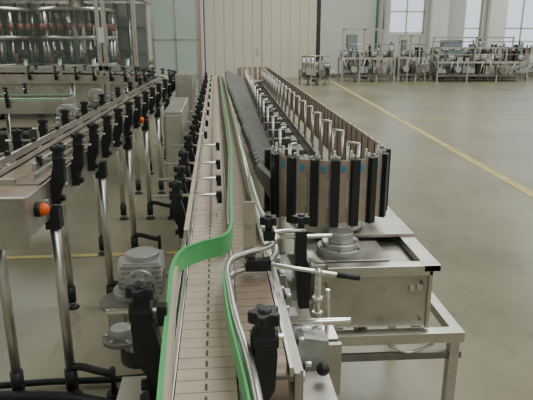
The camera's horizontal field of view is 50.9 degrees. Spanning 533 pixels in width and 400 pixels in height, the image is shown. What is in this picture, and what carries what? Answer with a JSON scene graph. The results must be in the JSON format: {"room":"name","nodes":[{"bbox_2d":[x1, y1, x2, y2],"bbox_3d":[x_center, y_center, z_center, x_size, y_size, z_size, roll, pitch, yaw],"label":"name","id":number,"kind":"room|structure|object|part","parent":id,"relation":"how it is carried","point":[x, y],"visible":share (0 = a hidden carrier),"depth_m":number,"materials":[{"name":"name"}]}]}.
{"room":"processing plant","nodes":[
{"label":"processing plant","id":0,"kind":"room"},
{"bbox_2d":[0,74,532,399],"bbox_3d":[2.160,-1.952,12.877,34.000,0.100,37.500,-1,16,-4],"label":"floor","id":1,"kind":"structure","parent":0,"point":[478,226],"depth_m":4.68,"materials":[{"name":"concrete"}]},
{"bbox_2d":[0,127,38,153],"bbox_3d":[-3.692,-0.867,8.246,0.530,0.350,0.415,-1,16,-4],"label":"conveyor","id":2,"kind":"object","parent":1,"relation":"on","point":[28,133],"visible":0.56,"depth_m":8.08,"materials":[{"name":"black metal"}]},
{"bbox_2d":[0,83,76,168],"bbox_3d":[-4.274,-0.666,6.094,4.260,1.143,0.680,-1,16,-4],"label":"conveyor","id":3,"kind":"object","parent":1,"relation":"on","point":[25,103],"visible":0.46,"depth_m":5.87,"materials":[{"name":"metal"}]},
{"bbox_3d":[-4.274,-1.021,5.993,4.260,0.160,0.520,-1,16,-4],"label":"frame","id":4,"kind":"part","parent":3,"relation":"part of","materials":[{"name":"metal"}]},
{"bbox_2d":[0,373,145,399],"bbox_3d":[-1.191,0.909,2.530,1.414,0.053,0.357,-1,16,-4],"label":"hose","id":5,"kind":"object","parent":1,"relation":"on","point":[9,394],"visible":0.77,"depth_m":2.56,"materials":[{"name":"black plastic"}]},
{"bbox_2d":[0,0,156,118],"bbox_3d":[-4.923,-3.420,12.737,4.380,2.800,3.120,-1,16,-4],"label":"machine","id":6,"kind":"object","parent":1,"relation":"on","point":[46,34],"visible":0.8,"depth_m":12.09,"materials":[{"name":"silver metal"}]},
{"bbox_2d":[0,65,176,399],"bbox_3d":[-2.500,-0.825,6.576,3.799,1.183,9.620,-8,18,-25],"label":"conveyor","id":7,"kind":"object","parent":1,"relation":"on","point":[36,188],"visible":0.94,"depth_m":3.15,"materials":[{"name":"metal"}]},
{"bbox_3d":[-1.507,-0.530,4.279,0.270,0.395,0.210,-1,16,-4],"label":"gear motor","id":8,"kind":"part","parent":7,"relation":"part of","materials":[{"name":"metal"}]},
{"bbox_3d":[-1.781,-0.629,4.615,1.448,0.202,5.365,-1,16,-4],"label":"frame","id":9,"kind":"part","parent":7,"relation":"part of","materials":[{"name":"metal"}]},
{"bbox_3d":[-3.429,-1.935,9.117,5.545,0.127,1.600,8,18,26],"label":"curve frame","id":10,"kind":"part","parent":7,"relation":"part of","materials":[{"name":"metal"}]},
{"bbox_3d":[-1.738,-0.942,5.761,0.270,0.395,0.210,-1,16,-4],"label":"gear motor","id":11,"kind":"part","parent":7,"relation":"part of","materials":[{"name":"metal"}]},
{"bbox_2d":[6,251,177,258],"bbox_3d":[-2.863,0.462,4.209,4.801,0.001,0.160,-1,16,-4],"label":"floor line","id":12,"kind":"object","parent":1,"relation":"on","point":[166,252],"depth_m":4.33,"materials":[{"name":"yellow paint"}]},
{"bbox_2d":[150,0,201,102],"bbox_3d":[-2.140,-3.998,13.303,1.155,3.600,0.060,-1,16,-4],"label":"glass wall","id":13,"kind":"structure","parent":1,"relation":"on","point":[198,20],"depth_m":13.33,"materials":[{"name":"glass"}]},
{"bbox_2d":[99,70,359,399],"bbox_3d":[-0.571,-0.476,5.321,0.738,1.200,9.661,-2,16,-6],"label":"conveyor","id":14,"kind":"object","parent":1,"relation":"on","point":[227,317],"visible":1,"depth_m":1.42,"materials":[{"name":"grey metal"}]},
{"bbox_3d":[-0.395,0.353,1.817,0.270,0.395,0.210,-1,16,-5],"label":"gear motor","id":15,"kind":"part","parent":14,"relation":"part of","materials":[{"name":"metal"}]},
{"bbox_3d":[-0.415,-0.866,5.063,0.162,0.060,9.351,-1,16,-4],"label":"guide rail","id":16,"kind":"part","parent":14,"relation":"part of","materials":[{"name":"green plastic"}]},
{"bbox_3d":[-0.488,-1.019,5.588,0.236,0.048,8.250,-1,16,-5],"label":"guide rail","id":17,"kind":"part","parent":14,"relation":"part of","materials":[{"name":"silver metal"}]},
{"bbox_3d":[-0.448,-0.792,5.244,0.284,0.151,9.660,-1,16,-5],"label":"frame","id":18,"kind":"part","parent":14,"relation":"part of","materials":[{"name":"metal"}]},
{"bbox_3d":[-0.035,0.168,1.428,0.141,0.058,1.751,0,16,0],"label":"guide rail","id":19,"kind":"part","parent":14,"relation":"part of","materials":[{"name":"green plastic"}]},
{"bbox_2d":[299,55,334,84],"bbox_3d":[1.885,-4.849,20.911,1.274,1.070,1.140,-1,16,-4],"label":"machine","id":20,"kind":"object","parent":1,"relation":"on","point":[322,72],"visible":1,"depth_m":20.70,"materials":[{"name":"metal"}]},
{"bbox_2d":[225,67,464,399],"bbox_3d":[-0.001,-0.723,6.242,0.842,1.170,8.538,-1,16,-5],"label":"conveyor","id":21,"kind":"object","parent":1,"relation":"on","point":[345,196],"visible":0.94,"depth_m":2.30,"materials":[{"name":"silver metal"}]},
{"bbox_3d":[0.013,-0.754,6.407,0.559,1.140,8.208,-1,16,-4],"label":"frame","id":22,"kind":"part","parent":21,"relation":"part of","materials":[{"name":"metal"}]},
{"bbox_2d":[337,28,395,81],"bbox_3d":[4.026,-5.798,22.453,2.192,2.050,1.140,-1,16,-4],"label":"machine","id":23,"kind":"object","parent":1,"relation":"on","point":[354,64],"visible":0.99,"depth_m":22.27,"materials":[{"name":"metal"}]},
{"bbox_2d":[373,0,384,77],"bbox_3d":[4.973,-8.831,24.248,0.391,6.900,0.099,-2,16,-7],"label":"pipe","id":24,"kind":"object","parent":1,"relation":"on","point":[377,5],"visible":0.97,"depth_m":24.50,"materials":[{"name":"metal"}]},
{"bbox_2d":[391,35,428,80],"bbox_3d":[5.964,-5.823,22.995,1.264,1.800,1.140,-1,16,-4],"label":"machine","id":25,"kind":"object","parent":1,"relation":"on","point":[404,65],"visible":1,"depth_m":22.75,"materials":[{"name":"metal"}]},
{"bbox_2d":[330,80,532,197],"bbox_3d":[2.788,-2.015,12.902,1.340,0.001,22.506,-1,16,-4],"label":"floor line","id":26,"kind":"object","parent":1,"relation":"on","point":[525,190],"depth_m":8.23,"materials":[{"name":"yellow paint"}]},
{"bbox_2d":[426,0,449,77],"bbox_3d":[7.599,-8.904,24.360,0.810,6.980,0.330,-1,16,-4],"label":"column","id":27,"kind":"structure","parent":1,"relation":"on","point":[439,12],"depth_m":24.55,"materials":[{"name":"white paint"}]},
{"bbox_2d":[436,119,502,119],"bbox_3d":[9.033,-1.756,11.994,12.401,0.001,0.270,-1,16,-4],"label":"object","id":28,"kind":"structure","parent":1,"relation":"on","point":[436,119],"depth_m":11.77,"materials":[{"name":"yellow paint"}]},
{"bbox_2d":[423,50,532,77],"bbox_3d":[9.148,-6.029,24.852,5.660,1.180,0.060,-1,16,-4],"label":"railing","id":29,"kind":"object","parent":1,"relation":"on","point":[426,51],"visible":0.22,"depth_m":24.70,"materials":[{"name":"silver metal"}]},
{"bbox_2d":[429,44,528,81],"bbox_3d":[8.559,-5.539,22.628,3.933,1.455,1.140,-1,16,-4],"label":"machine","id":30,"kind":"object","parent":1,"relation":"on","point":[453,63],"visible":1,"depth_m":22.42,"materials":[{"name":"metal"}]},
{"bbox_2d":[425,37,532,78],"bbox_3d":[9.296,-6.106,24.080,4.660,1.750,1.140,-1,16,-4],"label":"machine","id":31,"kind":"object","parent":1,"relation":"on","point":[443,43],"visible":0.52,"depth_m":23.83,"materials":[{"name":"metal"}]},
{"bbox_2d":[484,0,507,57],"bbox_3d":[10.194,-8.951,24.523,0.810,6.980,0.330,-1,16,-4],"label":"column","id":32,"kind":"structure","parent":1,"relation":"on","point":[497,9],"depth_m":24.72,"materials":[{"name":"white paint"}]},
{"bbox_2d":[146,0,532,77],"bbox_3d":[1.316,-8.893,24.284,34.000,7.000,0.300,-1,16,-4],"label":"wall","id":33,"kind":"structure","parent":0,"point":[335,15],"depth_m":24.56,"materials":[{"name":"paint"}]},
{"bbox_2d":[202,0,320,77],"bbox_3d":[-0.199,-7.704,24.415,5.110,4.620,0.200,-1,16,-4],"label":"door","id":34,"kind":"structure","parent":33,"relation":"in","point":[275,35],"depth_m":24.52,"materials":[{"name":"paint"}]},
{"bbox_2d":[158,74,531,77],"bbox_3d":[1.327,-5.554,25.064,34.000,0.150,0.030,-1,16,-4],"label":"baseboard","id":35,"kind":"structure","parent":33,"relation":"attached to","point":[332,75],"depth_m":25.17,"materials":[{"name":"metal"}]},
{"bbox_2d":[389,0,425,32],"bbox_3d":[6.207,-9.407,24.445,1.600,4.100,0.050,-1,16,-4],"label":"window","id":36,"kind":"structure","parent":33,"relation":"in","point":[406,11],"depth_m":24.80,"materials":[{"name":"glass"}]},
{"bbox_2d":[462,0,482,46],"bbox_3d":[9.201,-9.124,24.730,0.800,4.800,0.050,-1,16,-4],"label":"window","id":37,"kind":"structure","parent":33,"relation":"in","point":[466,0],"depth_m":25.08,"materials":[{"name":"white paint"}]},
{"bbox_2d":[504,0,532,44],"bbox_3d":[12.244,-9.179,24.921,3.100,4.800,0.050,-1,16,-4],"label":"window","id":38,"kind":"structure","parent":33,"relation":"in","point":[520,28],"depth_m":25.22,"materials":[{"name":"white paint"}]}
]}

